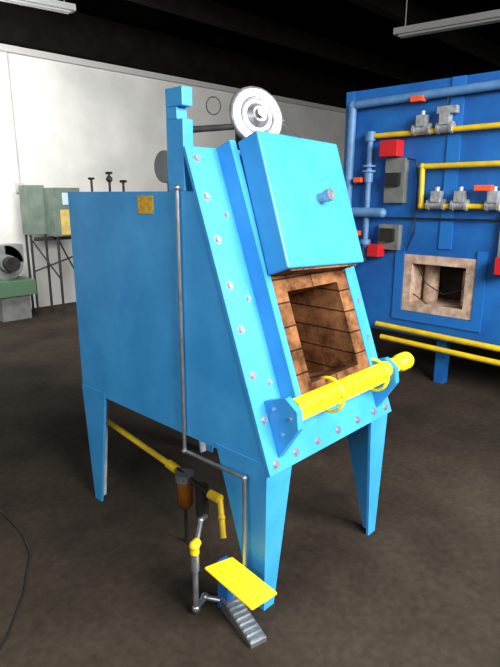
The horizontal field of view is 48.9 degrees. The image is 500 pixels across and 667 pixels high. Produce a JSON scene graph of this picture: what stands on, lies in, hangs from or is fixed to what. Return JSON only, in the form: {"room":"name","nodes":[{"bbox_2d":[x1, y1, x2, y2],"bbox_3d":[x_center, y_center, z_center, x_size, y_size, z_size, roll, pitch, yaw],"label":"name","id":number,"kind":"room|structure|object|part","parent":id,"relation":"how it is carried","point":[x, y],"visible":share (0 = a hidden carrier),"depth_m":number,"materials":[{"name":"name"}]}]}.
{"room":"foundry workshop","nodes":[
{"label":"foundry workshop","id":0,"kind":"room"},
{"bbox_2d":[0,43,345,307],"bbox_3d":[-2.601,-2.239,7.334,0.150,3.700,15.000,13,19,42],"label":"wall","id":1,"kind":"structure","parent":0,"point":[73,124],"depth_m":7.51,"materials":[{"name":"white paint"}]},
{"bbox_2d":[5,52,23,192],"bbox_3d":[-2.916,-2.576,6.773,0.030,1.630,0.100,13,19,42],"label":"trim","id":2,"kind":"structure","parent":1,"relation":"attached to","point":[18,183],"depth_m":6.77,"materials":[{"name":"grey paint"}]},
{"bbox_2d":[0,44,345,112],"bbox_3d":[-2.525,-3.495,6.939,0.060,0.070,14.600,13,19,42],"label":"trim","id":3,"kind":"structure","parent":1,"relation":"attached to","point":[3,48],"depth_m":7.80,"materials":[{"name":"grey paint"}]},
{"bbox_2d":[0,1,375,108],"bbox_3d":[-2.467,-3.767,6.812,0.220,0.480,15.000,13,19,42],"label":"ceiling beam","id":4,"kind":"structure","parent":1,"relation":"attached to","point":[75,34],"depth_m":7.82,"materials":[{"name":"black"}]},
{"bbox_2d":[0,302,499,666],"bbox_3d":[2.157,0.724,3.407,13.000,0.100,15.000,13,19,42],"label":"floor","id":5,"kind":"structure","parent":0,"point":[109,583],"depth_m":2.47,"materials":[{"name":"concrete"}]},
{"bbox_2d":[0,508,30,650],"bbox_3d":[-1.046,0.931,2.375,0.178,0.007,1.348,-6,16,-24],"label":"cable","id":6,"kind":"object","parent":5,"relation":"on","point":[13,524],"visible":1,"depth_m":2.18,"materials":[{"name":"rubber"}]},
{"bbox_2d":[0,243,36,321],"bbox_3d":[-2.951,-0.622,6.679,0.470,0.890,0.500,13,19,42],"label":"centrifugal blower","id":7,"kind":"object","parent":5,"relation":"on","point":[16,290],"visible":1,"depth_m":6.61,"materials":[{"name":"metal"}]},
{"bbox_3d":[-2.840,-0.827,6.531,0.140,0.167,0.170,13,19,42],"label":"blower motor","id":8,"kind":"part","parent":7,"relation":"part of","materials":[{"name":"metal"}]},
{"bbox_2d":[18,185,78,314],"bbox_3d":[-2.457,-1.043,6.912,0.430,1.590,0.580,13,19,42],"label":"cabinet","id":9,"kind":"object","parent":5,"relation":"on","point":[45,211],"visible":0.73,"depth_m":6.71,"materials":[{"name":"green metal"}]},
{"bbox_3d":[-2.468,-0.759,6.995,0.392,1.000,0.552,13,19,42],"label":"stand frame","id":10,"kind":"part","parent":9,"relation":"part of","materials":[{"name":"metal"}]},
{"bbox_3d":[-2.209,-1.376,6.783,0.008,0.300,0.260,13,19,42],"label":"tan door panel","id":11,"kind":"part","parent":9,"relation":"part of","materials":[{"name":"paint"}]},
{"bbox_2d":[106,419,225,548],"bbox_3d":[-0.383,0.696,2.489,0.082,0.408,0.884,-13,19,-42],"label":"gas pipe","id":12,"kind":"object","parent":5,"relation":"on","point":[184,477],"visible":0.99,"depth_m":2.34,"materials":[{"name":"yellow metal"}]},
{"bbox_2d":[176,483,193,509],"bbox_3d":[-0.281,0.696,2.376,0.072,0.136,0.072,13,19,42],"label":"bowl","id":13,"kind":"object","parent":12,"relation":"on","point":[185,496],"depth_m":2.35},
{"bbox_2d":[189,514,276,648],"bbox_3d":[-0.088,0.868,1.947,0.367,0.341,0.160,13,19,42],"label":"foot pedal","id":14,"kind":"object","parent":5,"relation":"on","point":[239,588],"visible":1,"depth_m":1.93,"materials":[{"name":"metal"}]},
{"bbox_3d":[-0.036,0.861,1.912,0.248,0.040,0.117,13,19,42],"label":"pedal guard plate","id":15,"kind":"part","parent":14,"relation":"part of","materials":[{"name":"yellow paint"}]},
{"bbox_2d":[68,86,413,610],"bbox_3d":[-0.047,-0.060,2.421,1.272,1.906,0.917,13,19,42],"label":"furnace","id":16,"kind":"object","parent":5,"relation":"on","point":[223,307],"visible":1,"depth_m":2.00,"materials":[{"name":"blue metal"}]},
{"bbox_3d":[-0.101,-0.150,2.401,1.184,0.910,0.785,13,19,42],"label":"casing","id":17,"kind":"part","parent":16,"relation":"part of","materials":[{"name":"blue metal"}]},
{"bbox_3d":[-0.240,-0.659,1.880,0.090,0.335,0.045,13,19,42],"label":"lever post","id":18,"kind":"part","parent":16,"relation":"part of","materials":[{"name":"blue metal"}]},
{"bbox_3d":[-0.117,-0.708,2.121,0.164,0.355,0.475,13,19,42],"label":"hoist lever arm","id":19,"kind":"part","parent":16,"relation":"part of","materials":[{"name":"black metal"}]},
{"bbox_3d":[0.194,-0.143,2.113,0.407,1.074,0.793,13,19,42],"label":"plate","id":20,"kind":"part","parent":16,"relation":"part of","materials":[{"name":"blue metal"}]},
{"bbox_3d":[0.201,-0.472,2.022,0.260,0.495,0.475,13,19,42],"label":"lift door","id":21,"kind":"part","parent":16,"relation":"part of","materials":[{"name":"blue metal"}]},
{"bbox_2d":[343,71,499,383],"bbox_3d":[2.429,-0.778,4.439,2.901,2.300,1.940,13,19,42],"label":"furnace","id":22,"kind":"object","parent":5,"relation":"on","point":[421,173],"visible":0.94,"depth_m":4.23,"materials":[{"name":"blue paint"}]},
{"bbox_3d":[1.584,-0.404,4.428,0.580,0.460,0.355,13,19,42],"label":"opening brick frame","id":23,"kind":"part","parent":22,"relation":"part of","materials":[{"name":"beige brick"}]},
{"bbox_2d":[58,0,499,87],"bbox_3d":[2.157,-2.958,2.468,13.000,0.100,15.000,13,19,42],"label":"ceiling","id":24,"kind":"structure","parent":0,"point":[345,22],"depth_m":7.78,"materials":[{"name":"black"}]},
{"bbox_2d":[0,0,75,13],"bbox_3d":[-2.250,-3.526,5.591,0.912,0.344,0.120,-11,18,-36],"label":"fluorescent light fixture","id":25,"kind":"object","parent":24,"relation":"hanging from","point":[51,5],"visible":1,"depth_m":5.70,"materials":[{"name":"white metal"}]},
{"bbox_2d":[127,0,444,82],"bbox_3d":[-1.317,-3.622,5.717,0.120,0.220,15.000,13,19,42],"label":"ceiling beam","id":26,"kind":"structure","parent":24,"relation":"attached to","point":[210,12],"depth_m":7.42,"materials":[{"name":"black"}]},
{"bbox_2d":[348,0,499,65],"bbox_3d":[-0.086,-3.332,4.580,0.120,0.220,15.000,13,19,42],"label":"ceiling beam","id":27,"kind":"structure","parent":24,"relation":"attached to","point":[464,39],"depth_m":7.00,"materials":[{"name":"grey metal"}]},
{"bbox_2d":[393,0,499,37],"bbox_3d":[2.095,-3.230,5.098,1.513,0.674,0.120,10,18,35],"label":"fluorescent light fixture","id":28,"kind":"object","parent":24,"relation":"hanging from","point":[493,16],"visible":1,"depth_m":5.26,"materials":[{"name":"grey metal"}]}
]}

